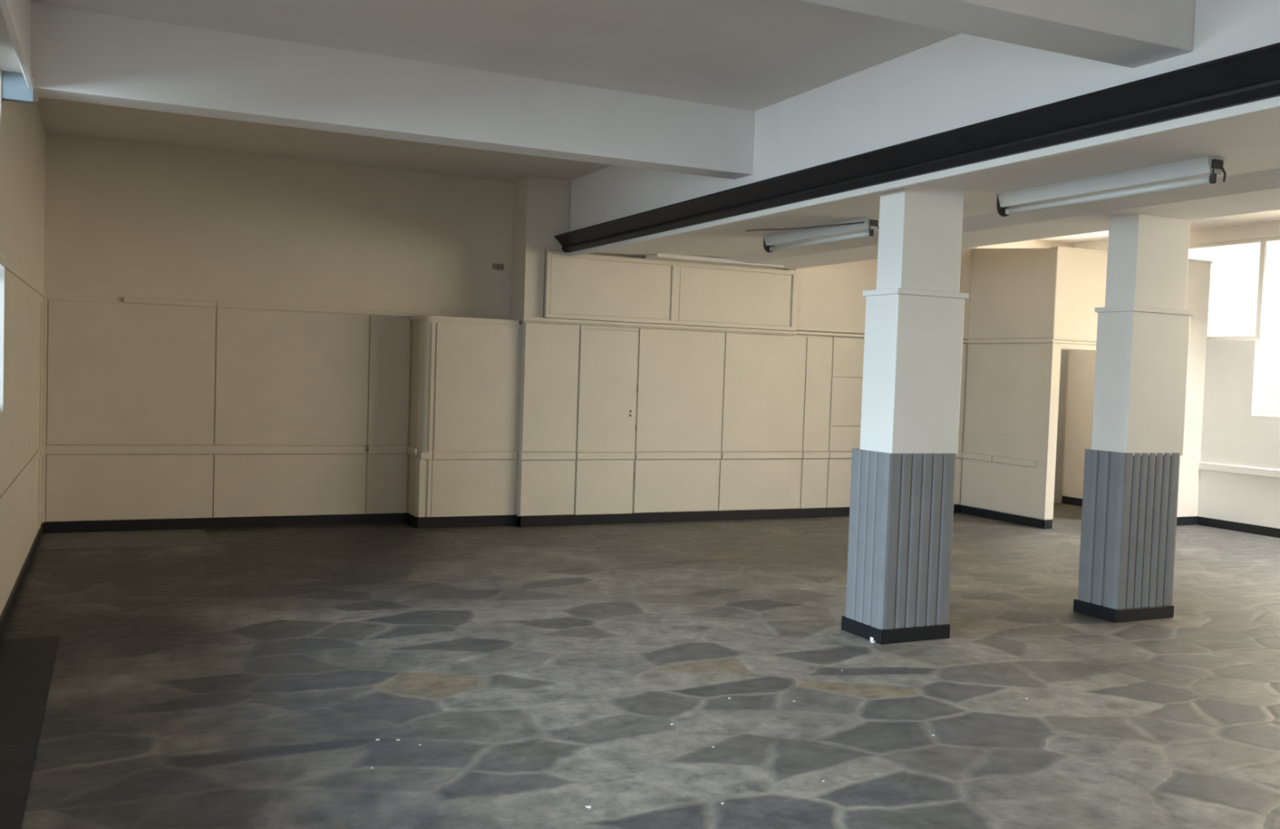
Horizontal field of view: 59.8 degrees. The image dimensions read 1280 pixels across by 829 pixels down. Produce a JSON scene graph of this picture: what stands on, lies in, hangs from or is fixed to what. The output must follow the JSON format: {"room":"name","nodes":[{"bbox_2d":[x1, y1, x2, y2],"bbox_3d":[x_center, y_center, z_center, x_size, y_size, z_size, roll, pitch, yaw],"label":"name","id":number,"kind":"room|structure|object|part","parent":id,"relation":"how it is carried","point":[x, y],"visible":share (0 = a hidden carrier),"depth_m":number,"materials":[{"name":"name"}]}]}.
{"room":"empty commercial hall","nodes":[
{"label":"empty commercial hall","id":0,"kind":"room"},
{"bbox_2d":[0,67,47,615],"bbox_3d":[-2.566,-0.380,3.973,0.170,3.470,13.000,1,3,-25],"label":"wall","id":1,"kind":"structure","parent":0,"point":[23,301],"depth_m":7.39,"materials":[{"name":"beige paint"}]},
{"bbox_2d":[0,7,22,73],"bbox_3d":[-1.518,-1.637,2.044,0.110,0.035,8.750,1,3,-25],"label":"soffit","id":2,"kind":"structure","parent":1,"relation":"attached to","point":[9,62],"depth_m":5.59,"materials":[{"name":"white paint"}]},
{"bbox_2d":[0,71,34,103],"bbox_3d":[-3.368,-1.769,6.027,0.150,0.145,0.065,1,3,-25],"label":"trim","id":3,"kind":"structure","parent":1,"relation":"attached to","point":[15,88],"depth_m":6.00,"materials":[{"name":"blue paint"}]},
{"bbox_2d":[0,523,43,636],"bbox_3d":[-4.167,1.117,7.480,0.018,0.079,4.950,1,3,-25],"label":"baseboard","id":4,"kind":"structure","parent":1,"relation":"attached to","point":[8,606],"depth_m":7.35,"materials":[{"name":"black paint"}]},
{"bbox_3d":[-4.147,0.426,7.451,0.012,0.075,4.950,1,3,-25],"label":"dado rail","id":5,"kind":"part","parent":1,"relation":"part of","materials":[{"name":"beige paint"}]},
{"bbox_3d":[-4.103,-0.911,7.397,0.010,0.043,4.950,1,3,-25],"label":"picture rail","id":6,"kind":"part","parent":1,"relation":"part of","materials":[{"name":"beige paint"}]},
{"bbox_2d":[40,132,977,528],"bbox_3d":[-0.691,-0.628,11.588,10.160,3.480,0.700,1,3,-25],"label":"wall","id":7,"kind":"structure","parent":0,"point":[229,334],"depth_m":10.68,"materials":[{"name":"beige paint"}]},
{"bbox_3d":[-4.565,0.651,9.998,1.358,0.587,0.014,1,3,-25],"label":"wall panel","id":8,"kind":"part","parent":7,"relation":"part of","materials":[{"name":"beige paint"}]},
{"bbox_3d":[-4.531,-0.358,9.957,1.358,1.257,0.014,1,3,-25],"label":"wall panel","id":9,"kind":"part","parent":7,"relation":"part of","materials":[{"name":"beige paint"}]},
{"bbox_3d":[-3.732,0.327,10.364,3.180,0.077,0.026,1,3,-25],"label":"dado rail","id":10,"kind":"part","parent":7,"relation":"part of","materials":[{"name":"beige paint"}]},
{"bbox_3d":[-3.421,-1.002,10.437,2.570,0.047,0.024,1,3,-25],"label":"picture rail","id":11,"kind":"part","parent":7,"relation":"part of","materials":[{"name":"beige paint"}]},
{"bbox_3d":[-3.312,0.669,10.587,1.388,0.587,0.014,1,3,-25],"label":"wall panel","id":12,"kind":"part","parent":7,"relation":"part of","materials":[{"name":"beige paint"}]},
{"bbox_3d":[-3.278,-0.340,10.547,1.388,1.257,0.014,1,3,-25],"label":"wall panel","id":13,"kind":"part","parent":7,"relation":"part of","materials":[{"name":"beige paint"}]},
{"bbox_2d":[364,444,368,451],"bbox_3d":[-2.660,0.332,10.849,0.032,0.060,0.008,1,3,-25],"label":"wall socket","id":14,"kind":"object","parent":7,"relation":"attached to","point":[366,449],"visible":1,"depth_m":10.85,"materials":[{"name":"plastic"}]},
{"bbox_3d":[-2.493,0.681,10.973,0.398,0.587,0.014,1,3,-25],"label":"wall panel","id":15,"kind":"part","parent":7,"relation":"part of","materials":[{"name":"beige paint"}]},
{"bbox_3d":[-2.459,-0.328,10.932,0.398,1.257,0.014,1,3,-25],"label":"wall panel","id":16,"kind":"part","parent":7,"relation":"part of","materials":[{"name":"beige paint"}]},
{"bbox_2d":[492,263,503,270],"bbox_3d":[-1.437,-1.504,11.322,0.120,0.060,0.060,1,3,-25],"label":"wall bracket","id":17,"kind":"object","parent":7,"relation":"attached to","point":[495,266],"visible":1,"depth_m":11.33,"materials":[{"name":"plastic"}]},
{"bbox_2d":[43,503,959,533],"bbox_3d":[-0.637,1.067,11.526,9.830,0.102,0.403,1,2,-21],"label":"baseboard","id":18,"kind":"structure","parent":7,"relation":"attached to","point":[390,517],"depth_m":10.94,"materials":[{"name":"black paint"}]},
{"bbox_3d":[-0.929,0.740,11.228,0.576,0.552,0.014,1,3,-25],"label":"wall panel","id":19,"kind":"part","parent":7,"relation":"part of","materials":[{"name":"beige paint"}]},
{"bbox_3d":[-0.896,-0.268,11.188,0.576,1.282,0.014,1,3,-25],"label":"wall panel","id":20,"kind":"part","parent":7,"relation":"part of","materials":[{"name":"beige paint"}]},
{"bbox_2d":[574,328,638,514],"bbox_3d":[-0.335,0.085,11.464,0.656,1.890,0.034,1,3,-25],"label":"door","id":21,"kind":"structure","parent":7,"relation":"in","point":[607,379],"depth_m":11.46,"materials":[{"name":"beige paint"}]},
{"bbox_3d":[-0.364,0.747,11.495,0.638,0.562,0.020,1,3,-25],"label":"panel","id":22,"kind":"part","parent":21,"relation":"part of","materials":[{"name":"beige paint"}]},
{"bbox_3d":[-0.350,0.426,11.474,0.646,0.070,0.031,1,3,-25],"label":"rail","id":23,"kind":"part","parent":21,"relation":"part of","materials":[{"name":"beige paint"}]},
{"bbox_3d":[-0.307,-0.887,11.429,0.654,0.027,0.014,1,3,-25],"label":"wall panel","id":24,"kind":"part","parent":7,"relation":"part of","materials":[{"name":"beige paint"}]},
{"bbox_2d":[543,250,798,330],"bbox_3d":[0.389,-1.273,11.697,2.940,0.658,0.075,1,3,-25],"label":"upper cabinet","id":25,"kind":"object","parent":7,"relation":"attached to","point":[586,286],"visible":1,"depth_m":11.62,"materials":[{"name":"beige paint"}]},
{"bbox_3d":[-0.287,-1.280,11.354,1.330,0.558,0.013,1,3,-25],"label":"door","id":26,"kind":"part","parent":25,"relation":"part of","materials":[{"name":"beige paint"}]},
{"bbox_3d":[1.035,-1.261,11.977,1.372,0.558,0.013,1,3,-25],"label":"door","id":27,"kind":"part","parent":25,"relation":"part of","materials":[{"name":"beige paint"}]},
{"bbox_3d":[0.399,0.759,11.853,1.004,0.552,0.014,1,3,-25],"label":"wall panel","id":28,"kind":"part","parent":7,"relation":"part of","materials":[{"name":"beige paint"}]},
{"bbox_3d":[0.437,-0.249,11.815,1.014,1.282,0.014,1,3,-25],"label":"wall panel","id":29,"kind":"part","parent":7,"relation":"part of","materials":[{"name":"beige paint"}]},
{"bbox_2d":[645,253,783,268],"bbox_3d":[0.794,-1.601,11.634,1.500,0.042,0.280,1,3,-25],"label":"trim","id":30,"kind":"structure","parent":7,"relation":"attached to","point":[660,256],"depth_m":11.49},
{"bbox_3d":[1.355,0.451,12.280,5.620,0.070,0.034,1,3,-25],"label":"dado rail","id":31,"kind":"part","parent":7,"relation":"part of","materials":[{"name":"beige paint"}]},
{"bbox_3d":[1.394,-0.906,12.203,5.650,0.055,0.070,1,3,-25],"label":"picture rail","id":32,"kind":"part","parent":7,"relation":"part of","materials":[{"name":"beige paint"}]},
{"bbox_3d":[1.335,0.773,12.293,1.041,0.552,0.014,1,3,-25],"label":"wall panel","id":33,"kind":"part","parent":7,"relation":"part of","materials":[{"name":"beige paint"}]},
{"bbox_3d":[1.373,-0.235,12.255,1.031,1.282,0.014,1,3,-25],"label":"wall panel","id":34,"kind":"part","parent":7,"relation":"part of","materials":[{"name":"beige paint"}]},
{"bbox_3d":[1.971,0.782,12.593,0.342,0.552,0.014,1,3,-25],"label":"wall panel","id":35,"kind":"part","parent":7,"relation":"part of","materials":[{"name":"beige paint"}]},
{"bbox_3d":[2.005,-0.226,12.552,0.342,1.282,0.014,1,3,-25],"label":"wall panel","id":36,"kind":"part","parent":7,"relation":"part of","materials":[{"name":"beige paint"}]},
{"bbox_3d":[2.600,-0.142,12.837,0.956,0.550,0.014,1,3,-25],"label":"wall panel","id":37,"kind":"part","parent":7,"relation":"part of","materials":[{"name":"beige paint"}]},
{"bbox_3d":[3.008,0.797,13.081,1.926,0.552,0.014,1,3,-25],"label":"wall panel","id":38,"kind":"part","parent":7,"relation":"part of","materials":[{"name":"beige paint"}]},
{"bbox_3d":[3.025,0.288,13.060,1.926,0.282,0.014,1,3,-25],"label":"wall panel","id":39,"kind":"part","parent":7,"relation":"part of","materials":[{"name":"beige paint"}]},
{"bbox_3d":[3.056,-0.642,13.023,1.926,0.449,0.014,1,3,-25],"label":"wall panel","id":40,"kind":"part","parent":7,"relation":"part of","materials":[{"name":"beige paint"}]},
{"bbox_3d":[3.477,-0.129,13.249,0.958,0.550,0.014,1,3,-25],"label":"wall panel","id":41,"kind":"part","parent":7,"relation":"part of","materials":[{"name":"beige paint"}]},
{"bbox_2d":[0,502,1279,828],"bbox_3d":[2.924,1.492,6.601,12.510,0.126,13.300,1,3,-25],"label":"floor","id":42,"kind":"structure","parent":0,"point":[251,677],"depth_m":5.62,"materials":[{"name":"stone"}]},
{"bbox_2d":[35,528,212,550],"bbox_3d":[-4.424,1.068,9.569,1.330,0.005,0.910,1,3,-25],"label":"floor mat","id":43,"kind":"object","parent":42,"relation":"on","point":[140,538],"visible":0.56,"depth_m":9.52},
{"bbox_2d":[406,315,521,528],"bbox_3d":[-1.753,0.072,11.072,1.032,2.052,0.391,1,3,-25],"label":"tall cabinet","id":44,"kind":"object","parent":42,"relation":"on","point":[462,450],"visible":1,"depth_m":10.90,"materials":[{"name":"beige paint"}]},
{"bbox_3d":[-2.018,0.057,10.755,0.037,1.880,0.012,1,3,-25],"label":"corner post","id":45,"kind":"part","parent":44,"relation":"part of","materials":[{"name":"beige paint"}]},
{"bbox_3d":[-1.762,0.382,11.071,1.022,0.097,0.366,1,3,-25],"label":"dado rail","id":46,"kind":"part","parent":44,"relation":"part of","materials":[{"name":"beige paint"}]},
{"bbox_3d":[-1.636,0.723,10.970,0.850,0.557,0.014,1,3,-25],"label":"panel","id":47,"kind":"part","parent":44,"relation":"part of","materials":[{"name":"beige paint"}]},
{"bbox_3d":[-1.603,-0.258,10.930,0.830,1.237,0.016,1,3,-25],"label":"door","id":48,"kind":"part","parent":44,"relation":"part of","materials":[{"name":"beige paint"}]},
{"bbox_2d":[840,184,968,644],"bbox_3d":[1.653,-0.009,6.932,0.583,2.772,0.406,1,3,-25],"label":"column","id":49,"kind":"structure","parent":42,"relation":"on","point":[904,464],"depth_m":6.78,"materials":[{"name":"white paint"}]},
{"bbox_3d":[1.688,-0.238,6.913,0.510,0.975,0.320,1,3,-25],"label":"casing","id":50,"kind":"part","parent":49,"relation":"part of","materials":[{"name":"white paint"}]},
{"bbox_3d":[1.705,-0.741,6.891,0.542,0.034,0.348,1,3,-25],"label":"cap moulding","id":51,"kind":"part","parent":49,"relation":"part of","materials":[{"name":"white paint"}]},
{"bbox_2d":[1073,214,1194,622],"bbox_3d":[3.458,0.018,7.771,0.607,2.772,0.374,1,3,-25],"label":"column","id":52,"kind":"structure","parent":42,"relation":"on","point":[1131,465],"depth_m":7.62,"materials":[{"name":"white paint"}]},
{"bbox_3d":[3.483,-0.212,7.747,0.557,0.975,0.300,1,3,-25],"label":"casing","id":53,"kind":"part","parent":52,"relation":"part of","materials":[{"name":"white paint"}]},
{"bbox_3d":[3.500,-0.715,7.725,0.589,0.034,0.328,1,3,-25],"label":"cap moulding","id":54,"kind":"part","parent":52,"relation":"part of","materials":[{"name":"white paint"}]},
{"bbox_2d":[30,0,1279,244],"bbox_3d":[3.001,-2.095,6.547,12.510,0.120,13.100,1,3,-25],"label":"ceiling","id":55,"kind":"structure","parent":0,"point":[746,55],"depth_m":6.51,"materials":[{"name":"white paint"}]},
{"bbox_2d":[0,0,38,102],"bbox_3d":[-1.518,-1.783,2.230,0.045,0.458,9.100,1,3,-25],"label":"bulkhead","id":56,"kind":"object","parent":55,"relation":"attached to","point":[16,14],"visible":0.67,"depth_m":5.43,"materials":[{"name":"white paint"}]},
{"bbox_2d":[30,3,754,179],"bbox_3d":[-1.357,-1.986,7.079,4.680,0.470,0.250,1,3,-25],"label":"ceiling beam","id":57,"kind":"structure","parent":55,"relation":"attached to","point":[78,55],"depth_m":6.81,"materials":[{"name":"white paint"}]},
{"bbox_2d":[569,0,1279,269],"bbox_3d":[3.098,-1.656,6.175,2.620,0.720,12.300,1,3,-25],"label":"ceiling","id":58,"kind":"structure","parent":55,"relation":"attached to","point":[961,80],"depth_m":6.64,"materials":[{"name":"white paint"}]},
{"bbox_2d":[746,222,863,231],"bbox_3d":[1.266,-1.456,8.658,0.026,0.023,1.142,0,3,-44],"label":"electrical cable","id":59,"kind":"object","parent":58,"relation":"attached to","point":[856,222],"visible":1,"depth_m":8.63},
{"bbox_2d":[763,217,879,252],"bbox_3d":[1.425,-1.423,8.902,0.124,0.140,1.480,1,3,-25],"label":"fluorescent light","id":60,"kind":"object","parent":58,"relation":"attached to","point":[817,235],"visible":0.96,"depth_m":8.80,"materials":[{"name":"white metal"}]},
{"bbox_2d":[554,42,1279,252],"bbox_3d":[1.829,-1.394,5.588,0.170,0.171,12.290,1,3,-25],"label":"steel beam","id":61,"kind":"structure","parent":58,"relation":"attached to","point":[1251,76],"depth_m":5.60,"materials":[{"name":"black metal"}]},
{"bbox_2d":[996,155,1226,217],"bbox_3d":[2.624,-1.281,6.348,0.124,0.140,1.530,1,3,-25],"label":"fluorescent light","id":62,"kind":"object","parent":58,"relation":"attached to","point":[1200,171],"visible":1,"depth_m":6.21,"materials":[{"name":"white metal"}]},
{"bbox_2d":[798,0,1195,68],"bbox_3d":[0.164,-1.806,3.842,4.680,0.470,0.310,1,3,-25],"label":"ceiling beam","id":63,"kind":"structure","parent":55,"relation":"attached to","point":[1130,33],"depth_m":4.50,"materials":[{"name":"white paint"}]},
{"bbox_2d":[960,248,1057,519],"bbox_3d":[4.263,-0.369,12.862,0.124,3.190,1.370,1,3,-25],"label":"wall","id":64,"kind":"structure","parent":0,"point":[1012,291],"depth_m":12.80,"materials":[{"name":"beige paint"}]},
{"bbox_3d":[4.160,0.521,12.941,0.024,0.070,1.190,1,3,-25],"label":"dado rail","id":65,"kind":"part","parent":64,"relation":"part of","materials":[{"name":"beige paint"}]},
{"bbox_3d":[4.189,0.842,12.886,0.014,0.559,1.346,1,3,-25],"label":"wall panel","id":66,"kind":"part","parent":64,"relation":"part of","materials":[{"name":"beige paint"}]},
{"bbox_2d":[960,504,1052,528],"bbox_3d":[4.214,1.178,12.902,0.118,0.095,1.372,1,3,-25],"label":"baseboard","id":67,"kind":"structure","parent":64,"relation":"attached to","point":[1033,522],"depth_m":12.77,"materials":[{"name":"black paint"}]},
{"bbox_3d":[4.223,-0.164,12.845,0.014,1.304,1.346,1,3,-25],"label":"wall panel","id":68,"kind":"part","parent":64,"relation":"part of","materials":[{"name":"beige paint"}]},
{"bbox_3d":[4.239,-0.846,12.813,0.026,0.045,1.350,1,3,-25],"label":"picture rail","id":69,"kind":"part","parent":64,"relation":"part of","materials":[{"name":"beige paint"}]},
{"bbox_3d":[4.263,-1.357,12.797,0.014,0.964,1.346,1,3,-25],"label":"wall panel","id":70,"kind":"part","parent":64,"relation":"part of","materials":[{"name":"beige paint"}]},
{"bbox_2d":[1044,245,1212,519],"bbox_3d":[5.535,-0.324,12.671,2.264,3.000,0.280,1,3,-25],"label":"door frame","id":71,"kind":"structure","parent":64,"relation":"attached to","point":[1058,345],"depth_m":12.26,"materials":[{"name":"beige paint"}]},
{"bbox_2d":[977,239,1074,502],"bbox_3d":[4.725,-0.560,14.534,2.150,3.470,0.160,1,3,-25],"label":"wall","id":72,"kind":"structure","parent":0,"point":[1034,243],"depth_m":14.57,"materials":[{"name":"beige paint"}]},
{"bbox_2d":[1053,350,1068,502],"bbox_3d":[5.160,0.159,14.690,1.150,2.050,0.080,1,3,-25],"label":"door","id":73,"kind":"structure","parent":72,"relation":"in","point":[1064,358],"depth_m":14.89,"materials":[{"name":"grey paint"}]},
{"bbox_2d":[1037,248,1210,519],"bbox_3d":[5.539,-0.269,12.687,2.242,3.090,0.260,1,3,-25],"label":"wall","id":74,"kind":"structure","parent":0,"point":[1081,275],"depth_m":12.87,"materials":[{"name":"beige paint"}]},
{"bbox_2d":[1176,515,1197,525],"bbox_3d":[6.042,1.235,12.935,1.080,0.100,0.170,1,3,-25],"label":"baseboard","id":75,"kind":"structure","parent":74,"relation":"attached to","point":[1187,520],"depth_m":13.01,"materials":[{"name":"black paint"}]},
{"bbox_2d":[1061,220,1279,528],"bbox_3d":[8.496,-0.220,9.178,0.158,3.470,13.000,1,3,-25],"label":"wall","id":76,"kind":"structure","parent":0,"point":[1239,464],"depth_m":12.77,"materials":[{"name":"paint"}]},
{"bbox_2d":[1062,495,1082,506],"bbox_3d":[6.071,1.188,14.124,0.018,0.100,1.860,1,3,-25],"label":"baseboard","id":77,"kind":"structure","parent":76,"relation":"attached to","point":[1065,500],"depth_m":14.79,"materials":[{"name":"black paint"}]},
{"bbox_2d":[1188,238,1263,340],"bbox_3d":[6.482,-1.457,13.517,0.060,1.140,2.320,1,3,-25],"label":"window","id":78,"kind":"structure","parent":76,"relation":"in","point":[1257,240],"depth_m":12.61,"materials":[{"name":"white paint"}]},
{"bbox_2d":[1197,515,1279,537],"bbox_3d":[8.845,1.518,8.217,0.018,0.100,10.790,1,3,-25],"label":"baseboard","id":79,"kind":"structure","parent":76,"relation":"attached to","point":[1209,522],"depth_m":12.59,"materials":[{"name":"black paint"}]},
{"bbox_3d":[8.865,0.874,8.195,0.018,0.080,10.800,1,3,-25],"label":"dado rail","id":80,"kind":"part","parent":76,"relation":"part of","materials":[{"name":"paint"}]},
{"bbox_2d":[1253,236,1279,416],"bbox_3d":[8.188,-0.834,9.873,0.060,1.980,5.780,1,3,-25],"label":"window","id":81,"kind":"structure","parent":76,"relation":"in","point":[1265,249],"depth_m":12.46,"materials":[{"name":"white paint"}]},
{"bbox_3d":[5.756,-0.018,0.629,12.510,3.570,0.150,1,3,-25],"label":"wall","id":82,"kind":"structure","parent":0,"visible":0},
{"bbox_2d":[568,96,1279,256],"bbox_3d":[1.896,-1.292,5.625,0.037,0.047,12.290,1,3,-25],"label":"trim","id":83,"kind":"structure","parent":82,"relation":"attached to","point":[1271,104],"depth_m":5.70,"materials":[{"name":"white paint"}]}
]}

